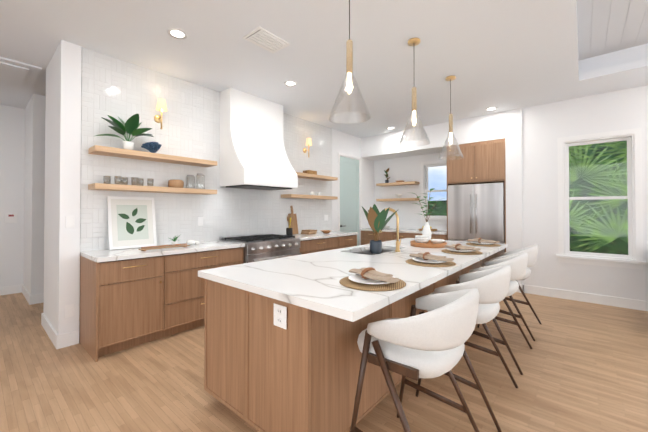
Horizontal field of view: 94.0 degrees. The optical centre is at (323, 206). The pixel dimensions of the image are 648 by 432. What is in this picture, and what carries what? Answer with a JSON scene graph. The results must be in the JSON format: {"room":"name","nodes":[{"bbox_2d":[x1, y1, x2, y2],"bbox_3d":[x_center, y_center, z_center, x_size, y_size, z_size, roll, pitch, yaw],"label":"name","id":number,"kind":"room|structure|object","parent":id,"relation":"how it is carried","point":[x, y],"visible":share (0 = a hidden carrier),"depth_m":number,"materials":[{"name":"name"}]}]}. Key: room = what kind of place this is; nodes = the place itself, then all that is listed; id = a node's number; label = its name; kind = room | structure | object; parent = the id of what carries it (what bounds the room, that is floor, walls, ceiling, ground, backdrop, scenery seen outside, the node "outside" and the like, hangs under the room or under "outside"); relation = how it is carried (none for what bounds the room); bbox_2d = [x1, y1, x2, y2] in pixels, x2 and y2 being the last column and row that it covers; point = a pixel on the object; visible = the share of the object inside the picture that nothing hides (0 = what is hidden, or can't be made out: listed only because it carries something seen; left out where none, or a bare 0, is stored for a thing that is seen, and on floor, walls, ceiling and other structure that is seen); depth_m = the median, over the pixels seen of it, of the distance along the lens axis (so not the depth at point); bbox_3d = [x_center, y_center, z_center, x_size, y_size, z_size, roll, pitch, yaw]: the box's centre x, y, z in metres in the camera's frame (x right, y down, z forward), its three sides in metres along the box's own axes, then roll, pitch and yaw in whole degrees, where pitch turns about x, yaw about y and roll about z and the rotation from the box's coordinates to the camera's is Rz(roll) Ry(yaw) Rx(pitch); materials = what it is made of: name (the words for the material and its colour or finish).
{"room":"kitchen","nodes":[
{"label":"kitchen","id":0,"kind":"room"},
{"bbox_2d":[0,104,23,286],"bbox_3d":[-5.478,-0.117,4.463,0.240,3.000,6.200,-1,-1,41],"label":"wall","id":1,"kind":"structure","parent":0,"point":[22,163],"depth_m":4.84,"materials":[{"name":"white paint"}]},
{"bbox_2d":[5,213,16,222],"bbox_3d":[-4.996,0.177,4.824,0.017,0.160,0.140,-1,-1,41],"label":"light switch","id":2,"kind":"object","parent":1,"relation":"attached to","point":[10,217],"visible":1,"depth_m":4.82,"materials":[{"name":"white plastic"}]},
{"bbox_2d":[20,40,81,334],"bbox_3d":[-3.685,-0.122,3.999,3.085,3.000,0.158,-1,-1,41],"label":"wall","id":3,"kind":"structure","parent":0,"point":[62,177],"depth_m":3.09,"materials":[{"name":"white paint"}]},
{"bbox_2d":[0,284,647,348],"bbox_3d":[-0.240,1.289,1.875,11.060,0.130,9.120,-1,-1,41],"label":"baseboard","id":4,"kind":"structure","parent":3,"relation":"attached to","point":[64,340],"depth_m":4.29,"materials":[{"name":"white paint"}]},
{"bbox_2d":[79,58,373,330],"bbox_3d":[-0.584,-0.107,5.397,0.150,3.000,6.006,-1,-1,41],"label":"wall","id":5,"kind":"structure","parent":0,"point":[345,143],"depth_m":6.63,"materials":[{"name":"white paint"}]},
{"bbox_2d":[88,183,216,194],"bbox_3d":[-1.910,-0.200,3.523,0.261,0.055,1.300,-1,-1,41],"label":"shelf","id":6,"kind":"object","parent":5,"relation":"attached to","point":[118,187],"visible":1,"depth_m":3.33,"materials":[{"name":"brown wood"}]},
{"bbox_2d":[103,176,153,185],"bbox_3d":[-2.111,-0.276,3.282,0.138,0.090,0.456,-1,-1,41],"label":"glasses","id":7,"kind":"object","parent":6,"relation":"on","point":[136,180],"visible":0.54,"depth_m":3.27,"materials":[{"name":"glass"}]},
{"bbox_2d":[168,179,183,187],"bbox_3d":[-1.793,-0.278,3.660,0.176,0.102,0.176,-1,-1,41],"label":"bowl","id":8,"kind":"object","parent":6,"relation":"on","point":[176,183],"visible":0.79,"depth_m":3.59,"materials":[{"name":"brown wood"}]},
{"bbox_2d":[186,174,197,188],"bbox_3d":[-1.674,-0.313,3.783,0.106,0.174,0.106,0,-1,29],"label":"glass jar","id":9,"kind":"object","parent":6,"relation":"on","point":[191,176],"depth_m":3.81,"materials":[{"name":"white"}]},
{"bbox_2d":[197,173,204,188],"bbox_3d":[-1.590,-0.327,3.882,0.106,0.204,0.106,0,-1,29],"label":"glass jar","id":10,"kind":"object","parent":6,"relation":"on","point":[199,174],"depth_m":3.88,"materials":[{"name":"white"}]},
{"bbox_2d":[88,145,216,166],"bbox_3d":[-1.910,-0.572,3.527,0.261,0.055,1.300,-1,-1,41],"label":"shelf","id":11,"kind":"object","parent":5,"relation":"attached to","point":[120,152],"visible":1,"depth_m":3.35,"materials":[{"name":"brown wood"}]},
{"bbox_2d":[96,114,153,149],"bbox_3d":[-2.074,-0.795,3.224,0.324,0.382,0.577,-1,-1,41],"label":"potted plant","id":12,"kind":"object","parent":11,"relation":"on","point":[131,125],"visible":0.98,"depth_m":3.23,"materials":[{"name":"green plant"}]},
{"bbox_2d":[141,142,161,152],"bbox_3d":[-1.956,-0.676,3.445,0.194,0.150,0.215,-1,-1,41],"label":"bowl","id":13,"kind":"object","parent":11,"relation":"on","point":[152,147],"visible":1,"depth_m":3.43,"materials":[{"name":"blue ceramic"}]},
{"bbox_2d":[80,47,331,251],"bbox_3d":[-1.157,-0.555,4.614,0.008,2.120,4.050,-1,-1,41],"label":"wall tile","id":14,"kind":"structure","parent":5,"relation":"attached to","point":[116,88],"depth_m":3.82,"materials":[{"name":"white tile"}]},
{"bbox_2d":[154,98,166,128],"bbox_3d":[-1.933,-1.091,3.579,0.166,0.352,0.120,-1,-1,41],"label":"sconce","id":15,"kind":"object","parent":14,"relation":"attached to","point":[161,106],"visible":1,"depth_m":3.56,"materials":[{"name":"gold metal"}]},
{"bbox_2d":[198,217,202,225],"bbox_3d":[-1.645,0.191,4.026,0.006,0.115,0.075,-1,-1,41],"label":"outlet","id":16,"kind":"object","parent":14,"relation":"attached to","point":[200,221],"visible":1,"depth_m":4.02,"materials":[{"name":"white plastic"}]},
{"bbox_2d":[303,138,311,156],"bbox_3d":[-0.292,-1.070,5.491,0.166,0.352,0.120,-1,-1,41],"label":"sconce","id":17,"kind":"object","parent":14,"relation":"attached to","point":[308,142],"visible":1,"depth_m":5.47,"materials":[{"name":"gold metal"}]},
{"bbox_2d":[220,87,297,189],"bbox_3d":[-0.933,-0.945,4.418,0.591,1.344,0.950,-1,-1,41],"label":"range hood","id":18,"kind":"object","parent":5,"relation":"attached to","point":[253,154],"visible":1,"depth_m":4.24,"materials":[{"name":"white paint"}]},
{"bbox_2d":[281,194,337,199],"bbox_3d":[-0.233,-0.178,5.477,0.261,0.055,1.230,-1,-1,41],"label":"shelf","id":19,"kind":"object","parent":5,"relation":"attached to","point":[298,196],"visible":1,"depth_m":5.29,"materials":[{"name":"brown wood"}]},
{"bbox_2d":[296,172,337,180],"bbox_3d":[-0.233,-0.550,5.481,0.261,0.055,1.230,-1,-1,41],"label":"shelf","id":20,"kind":"object","parent":5,"relation":"attached to","point":[314,176],"visible":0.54,"depth_m":5.48,"materials":[{"name":"brown wood"}]},
{"bbox_2d":[303,170,316,174],"bbox_3d":[-0.253,-0.617,5.466,0.150,0.075,0.220,-1,-1,41],"label":"rattan basket","id":21,"kind":"object","parent":20,"relation":"on","point":[310,171],"visible":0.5,"depth_m":5.39,"materials":[{"name":"brown wicker"}]},
{"bbox_2d":[340,156,358,245],"bbox_3d":[0.568,0.162,6.638,0.098,2.474,0.744,-1,-1,41],"label":"pantry door","id":22,"kind":"structure","parent":5,"relation":"in","point":[349,194],"depth_m":6.66,"materials":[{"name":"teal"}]},
{"bbox_2d":[338,152,361,244],"bbox_3d":[0.524,0.132,6.675,0.164,2.550,0.880,-1,-1,41],"label":"door frame","id":23,"kind":"structure","parent":5,"relation":"attached to","point":[360,181],"depth_m":6.92,"materials":[{"name":"white paint"}]},
{"bbox_2d":[0,292,647,431],"bbox_3d":[0.021,1.390,2.362,11.300,0.060,10.200,-1,-1,41],"label":"floor","id":24,"kind":"structure","parent":0,"point":[583,366],"depth_m":2.33,"materials":[{"name":"brown wood"}]},
{"bbox_2d":[79,255,166,361],"bbox_3d":[-2.052,0.930,3.074,0.609,0.876,0.573,-1,-1,41],"label":"base cabinet","id":25,"kind":"object","parent":24,"relation":"on","point":[130,297],"depth_m":2.86,"materials":[{"name":"brown wood"}]},
{"bbox_2d":[80,240,244,262],"bbox_3d":[-1.730,0.476,3.432,0.638,0.040,1.527,-1,-1,41],"label":"countertop","id":26,"kind":"structure","parent":25,"relation":"on","point":[109,256],"depth_m":3.11,"materials":[{"name":"white stone"}]},
{"bbox_2d":[107,196,156,249],"bbox_3d":[-2.127,0.170,3.363,0.116,0.566,0.460,-1,-1,41],"label":"picture frame","id":27,"kind":"object","parent":26,"relation":"on","point":[131,222],"visible":0.98,"depth_m":3.35,"materials":[{"name":"white"}]},
{"bbox_2d":[138,243,189,250],"bbox_3d":[-1.721,0.432,3.275,0.080,0.042,0.500,-1,-1,41],"label":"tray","id":28,"kind":"object","parent":26,"relation":"on","point":[161,247],"visible":1,"depth_m":3.24,"materials":[{"name":"brown wood"}]},
{"bbox_2d":[171,235,179,244],"bbox_3d":[-1.714,0.388,3.487,0.179,0.136,0.156,-1,-1,41],"label":"plant","id":29,"kind":"object","parent":26,"relation":"on","point":[174,241],"visible":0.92,"depth_m":3.47,"materials":[{"name":"green plant"}]},
{"bbox_2d":[186,240,199,244],"bbox_3d":[-1.582,0.425,3.644,0.120,0.066,0.149,-1,-1,41],"label":"decor","id":30,"kind":"object","parent":26,"relation":"on","point":[190,242],"visible":1,"depth_m":3.60,"materials":[{"name":"white ceramic"}]},
{"bbox_2d":[167,247,243,335],"bbox_3d":[-1.555,0.936,3.654,0.608,0.876,0.954,-1,-1,41],"label":"base cabinet","id":31,"kind":"object","parent":24,"relation":"on","point":[185,290],"depth_m":3.31,"materials":[{"name":"brown wood"}]},
{"bbox_2d":[219,233,300,262],"bbox_3d":[-0.877,0.899,4.324,0.729,0.965,0.934,-1,-1,41],"label":"range","id":32,"kind":"object","parent":24,"relation":"on","point":[262,247],"visible":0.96,"depth_m":4.13,"materials":[{"name":"metal"}]},
{"bbox_2d":[299,239,338,253],"bbox_3d":[-0.296,0.953,5.121,0.608,0.876,1.020,-1,-1,41],"label":"base cabinet","id":33,"kind":"object","parent":24,"relation":"on","point":[307,246],"depth_m":4.88,"materials":[{"name":"brown wood"}]},
{"bbox_2d":[291,231,357,238],"bbox_3d":[-0.107,0.497,5.323,0.638,0.040,1.567,-1,-1,41],"label":"countertop","id":34,"kind":"structure","parent":33,"relation":"on","point":[333,234],"depth_m":5.20,"materials":[{"name":"white stone"}]},
{"bbox_2d":[286,215,292,235],"bbox_3d":[-0.562,0.301,4.904,0.104,0.341,0.104,-1,-1,41],"label":"utensil crock","id":35,"kind":"object","parent":34,"relation":"on","point":[289,230],"visible":0.92,"depth_m":4.88,"materials":[{"name":"black ceramic"}]},
{"bbox_2d":[288,206,298,233],"bbox_3d":[-0.539,0.225,5.254,0.099,0.496,0.180,-1,-1,41],"label":"cutting board","id":36,"kind":"object","parent":34,"relation":"on","point":[294,225],"depth_m":5.25,"materials":[{"name":"brown wood"}]},
{"bbox_2d":[301,229,316,234],"bbox_3d":[-0.264,0.441,5.341,0.200,0.070,0.214,-1,-1,41],"label":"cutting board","id":37,"kind":"object","parent":34,"relation":"on","point":[309,231],"depth_m":5.28,"materials":[{"name":"brown wood"}]},
{"bbox_2d":[204,262,481,431],"bbox_3d":[0.594,0.929,3.005,1.022,0.876,3.264,-1,-1,41],"label":"kitchen island","id":38,"kind":"object","parent":24,"relation":"on","point":[282,353],"depth_m":1.68,"materials":[{"name":"brown wood"}]},
{"bbox_2d":[198,238,505,321],"bbox_3d":[0.702,0.470,2.923,1.311,0.040,3.315,-1,-1,41],"label":"island countertop","id":39,"kind":"structure","parent":38,"relation":"on","point":[308,281],"depth_m":1.97,"materials":[{"name":"white stone"}]},
{"bbox_2d":[350,246,385,253],"bbox_3d":[0.540,0.603,3.229,0.423,0.242,0.764,-1,-1,41],"label":"sink","id":40,"kind":"object","parent":39,"relation":"in","point":[383,247],"depth_m":3.41,"materials":[{"name":"grey metal"}]},
{"bbox_2d":[339,267,405,290],"bbox_3d":[0.278,0.395,1.744,0.380,0.084,0.380,-1,-1,41],"label":"place setting","id":41,"kind":"object","parent":39,"relation":"on","point":[369,279],"visible":1,"depth_m":1.68,"materials":[{"name":"wicker"}]},
{"bbox_2d":[362,204,398,253],"bbox_3d":[0.529,0.208,2.910,0.256,0.483,0.346,-1,-1,41],"label":"potted plant","id":42,"kind":"object","parent":39,"relation":"on","point":[376,219],"visible":1,"depth_m":2.88,"materials":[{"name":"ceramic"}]},
{"bbox_2d":[379,208,400,251],"bbox_3d":[0.682,0.230,3.131,0.245,0.444,0.081,-1,-1,41],"label":"faucet","id":43,"kind":"object","parent":39,"relation":"on","point":[397,233],"visible":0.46,"depth_m":3.05,"materials":[{"name":"gold metal"}]},
{"bbox_2d":[410,235,446,247],"bbox_3d":[1.222,0.398,3.542,0.410,0.117,0.410,-1,-1,41],"label":"tray","id":44,"kind":"object","parent":39,"relation":"on","point":[422,241],"visible":0.98,"depth_m":3.47,"materials":[{"name":"brown wood"}]},
{"bbox_2d":[413,188,444,239],"bbox_3d":[1.411,0.113,4.084,0.421,0.699,0.389,1,-1,-40],"label":"vase","id":45,"kind":"object","parent":39,"relation":"on","point":[426,231],"visible":0.88,"depth_m":4.06,"materials":[{"name":"white ceramic"}]},
{"bbox_2d":[406,252,455,266],"bbox_3d":[0.845,0.402,2.404,0.380,0.084,0.380,-1,-1,41],"label":"place setting","id":46,"kind":"object","parent":39,"relation":"on","point":[426,259],"visible":1,"depth_m":2.35,"materials":[{"name":"wicker"}]},
{"bbox_2d":[441,243,481,254],"bbox_3d":[1.372,0.409,3.018,0.380,0.084,0.380,-1,-1,41],"label":"place setting","id":47,"kind":"object","parent":39,"relation":"on","point":[458,248],"visible":1,"depth_m":2.96,"materials":[{"name":"wicker"}]},
{"bbox_2d":[466,238,500,246],"bbox_3d":[1.926,0.416,3.663,0.380,0.084,0.380,-1,-1,41],"label":"place setting","id":48,"kind":"object","parent":39,"relation":"on","point":[483,242],"visible":1,"depth_m":3.62,"materials":[{"name":"wicker"}]},
{"bbox_2d":[339,235,356,248],"bbox_3d":[0.215,0.959,5.715,0.609,0.876,0.547,-1,-1,41],"label":"base cabinet","id":49,"kind":"object","parent":24,"relation":"on","point":[345,241],"depth_m":5.50,"materials":[{"name":"brown wood"}]},
{"bbox_2d":[361,232,383,244],"bbox_3d":[1.282,0.973,6.936,0.638,0.876,0.616,-1,-1,41],"label":"base cabinet","id":50,"kind":"object","parent":24,"relation":"on","point":[366,237],"depth_m":6.78,"materials":[{"name":"brown wood"}]},
{"bbox_2d":[384,232,415,240],"bbox_3d":[1.767,0.968,6.519,0.640,0.876,0.616,-1,-1,41],"label":"base cabinet","id":51,"kind":"object","parent":24,"relation":"on","point":[389,234],"depth_m":6.31,"materials":[{"name":"brown wood"}]},
{"bbox_2d":[360,228,446,235],"bbox_3d":[1.756,0.510,6.514,1.914,0.040,0.646,-1,-1,41],"label":"countertop","id":52,"kind":"structure","parent":51,"relation":"on","point":[433,233],"depth_m":6.27,"materials":[{"name":"white stone"}]},
{"bbox_2d":[350,289,478,431],"bbox_3d":[0.483,0.877,1.575,0.574,0.956,0.620,-1,-1,41],"label":"stool","id":53,"kind":"object","parent":24,"relation":"on","point":[429,344],"visible":1,"depth_m":1.36,"materials":[{"name":"fabric"}]},
{"bbox_2d":[416,232,446,239],"bbox_3d":[2.251,0.964,6.104,0.636,0.876,0.616,-1,-1,41],"label":"base cabinet","id":54,"kind":"object","parent":24,"relation":"on","point":[417,233],"depth_m":5.79,"materials":[{"name":"brown wood"}]},
{"bbox_2d":[415,265,517,431],"bbox_3d":[1.044,0.885,2.228,0.574,0.956,0.620,-1,-1,41],"label":"stool","id":55,"kind":"object","parent":24,"relation":"on","point":[492,285],"visible":0.65,"depth_m":1.98,"materials":[{"name":"fabric"}]},
{"bbox_2d":[446,138,505,251],"bbox_3d":[2.907,0.123,5.638,0.966,2.546,0.770,-1,-1,41],"label":"tall cabinet","id":56,"kind":"object","parent":24,"relation":"on","point":[482,162],"visible":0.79,"depth_m":5.35,"materials":[{"name":"brown wood"}]},
{"bbox_2d":[448,183,504,264],"bbox_3d":[2.879,0.495,5.601,0.910,1.800,0.816,-1,-1,41],"label":"fridge","id":57,"kind":"object","parent":24,"relation":"on","point":[476,211],"visible":0.58,"depth_m":5.29,"materials":[{"name":"metal"}]},
{"bbox_2d":[458,253,532,374],"bbox_3d":[1.591,0.892,2.865,0.574,0.956,0.620,-1,-1,41],"label":"stool","id":58,"kind":"object","parent":24,"relation":"on","point":[517,263],"visible":0.58,"depth_m":2.63,"materials":[{"name":"fabric"}]},
{"bbox_2d":[477,245,540,340],"bbox_3d":[2.131,0.899,3.495,0.574,0.956,0.620,-1,-1,41],"label":"stool","id":59,"kind":"object","parent":24,"relation":"on","point":[531,252],"visible":0.48,"depth_m":3.26,"materials":[{"name":"fabric"}]},
{"bbox_2d":[0,0,647,137],"bbox_3d":[0.021,-1.830,2.397,11.300,0.380,10.200,-1,-1,41],"label":"ceiling","id":60,"kind":"structure","parent":0,"point":[503,55],"depth_m":3.17,"materials":[{"name":"white paint"}]},
{"bbox_2d":[0,57,41,89],"bbox_3d":[-3.880,-1.609,3.569,0.950,0.034,0.700,-1,-1,41],"label":"ceiling hatch","id":61,"kind":"object","parent":60,"relation":"attached to","point":[14,73],"visible":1,"depth_m":3.61,"materials":[{"name":"white paint"}]},
{"bbox_2d":[167,28,186,38],"bbox_3d":[-1.382,-1.632,2.849,0.170,0.005,0.170,-1,-1,41],"label":"recessed light","id":62,"kind":"object","parent":60,"relation":"in","point":[176,33],"visible":1,"depth_m":2.84,"materials":[{"name":"white paint"}]},
{"bbox_2d":[242,26,289,52],"bbox_3d":[-0.561,-1.625,2.961,0.260,0.016,0.380,-1,-1,41],"label":"ceiling vent","id":63,"kind":"object","parent":60,"relation":"in","point":[259,36],"visible":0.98,"depth_m":2.94,"materials":[{"name":"white metal"}]},
{"bbox_2d":[284,81,296,85],"bbox_3d":[-0.439,-1.619,3.963,0.170,0.005,0.170,-1,-1,41],"label":"recessed light","id":64,"kind":"object","parent":60,"relation":"in","point":[290,83],"visible":1,"depth_m":3.96,"materials":[{"name":"white paint"}]},
{"bbox_2d":[329,0,370,123],"bbox_3d":[0.181,-1.135,2.147,0.294,1.014,0.294,-1,-1,41],"label":"pendant light","id":65,"kind":"object","parent":60,"relation":"hanging from","point":[349,61],"visible":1,"depth_m":2.12,"materials":[{"name":"clear glass"}]},
{"bbox_2d":[399,38,429,146],"bbox_3d":[0.885,-1.126,2.966,0.294,1.014,0.294,-1,-1,41],"label":"pendant light","id":66,"kind":"object","parent":60,"relation":"hanging from","point":[413,41],"visible":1,"depth_m":2.94,"materials":[{"name":"clear glass"}]},
{"bbox_2d":[438,75,463,159],"bbox_3d":[1.588,-1.117,3.786,0.294,1.014,0.294,-1,-1,41],"label":"pendant light","id":67,"kind":"object","parent":60,"relation":"hanging from","point":[450,78],"visible":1,"depth_m":3.77,"materials":[{"name":"clear glass"}]},
{"bbox_2d":[486,107,496,110],"bbox_3d":[2.748,-1.608,4.957,0.170,0.005,0.170,-1,-1,41],"label":"recessed light","id":68,"kind":"object","parent":60,"relation":"in","point":[491,108],"visible":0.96,"depth_m":4.94,"materials":[{"name":"white paint"}]},
{"bbox_2d":[374,153,446,230],"bbox_3d":[2.349,0.129,6.354,3.050,2.550,0.730,-1,-1,41],"label":"wall","id":69,"kind":"structure","parent":0,"point":[405,169],"depth_m":6.91,"materials":[{"name":"white paint"}]},
{"bbox_2d":[376,198,419,201],"bbox_3d":[1.664,-0.163,6.865,0.950,0.055,0.248,-1,-1,41],"label":"shelf","id":70,"kind":"object","parent":69,"relation":"attached to","point":[403,199],"visible":0.94,"depth_m":6.68,"materials":[{"name":"brown wood"}]},
{"bbox_2d":[376,181,419,186],"bbox_3d":[1.664,-0.523,6.869,0.950,0.055,0.248,-1,-1,41],"label":"shelf","id":71,"kind":"object","parent":69,"relation":"attached to","point":[399,183],"visible":1,"depth_m":6.73,"materials":[{"name":"brown wood"}]},
{"bbox_2d":[384,168,389,182],"bbox_3d":[1.450,-0.723,7.014,0.212,0.345,0.126,-1,-1,41],"label":"rubber plant","id":72,"kind":"object","parent":71,"relation":"on","point":[386,175],"visible":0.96,"depth_m":7.00,"materials":[{"name":"green plant"}]},
{"bbox_2d":[420,159,446,223],"bbox_3d":[2.422,-0.316,6.422,0.700,1.340,0.180,-1,-1,41],"label":"alcove window","id":73,"kind":"structure","parent":69,"relation":"in","point":[425,190],"depth_m":6.56,"materials":[{"name":"white paint"}]},
{"bbox_2d":[361,112,504,160],"bbox_3d":[2.247,-1.371,6.360,2.910,0.450,0.880,-1,-1,41],"label":"soffit","id":74,"kind":"structure","parent":0,"point":[465,131],"depth_m":5.88,"materials":[{"name":"white paint"}]},
{"bbox_2d":[505,85,647,300],"bbox_3d":[5.031,-0.128,3.455,5.100,3.000,0.180,-1,-1,41],"label":"wall","id":75,"kind":"structure","parent":0,"point":[545,127],"depth_m":4.65,"materials":[{"name":"white paint"}]},
{"bbox_2d":[556,128,646,269],"bbox_3d":[3.937,-0.111,4.354,0.950,1.895,0.180,-1,-1,41],"label":"window","id":76,"kind":"structure","parent":75,"relation":"in","point":[633,138],"depth_m":4.27,"materials":[{"name":"white paint"}]},
{"label":"outside","id":77,"kind":"structure","parent":0,"visible":0},
{"bbox_2d":[428,166,446,200],"bbox_3d":[21.637,-12.405,23.629,90.000,32.000,0.001,-1,-1,41],"label":"sky","id":78,"kind":"structure","parent":77,"point":[438,177],"depth_m":31.82,"materials":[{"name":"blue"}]},
{"bbox_3d":[12.150,1.763,13.955,32.000,0.050,22.800,-1,-1,41],"label":"ground","id":79,"kind":"structure","parent":77,"visible":0},
{"bbox_2d":[428,140,627,254],"bbox_3d":[3.762,-0.365,6.893,10.500,4.050,2.480,-1,-1,41],"label":"palm","id":80,"kind":"object","parent":79,"relation":"on","point":[576,190],"depth_m":5.28,"materials":[{"name":"green plant"}]}
]}

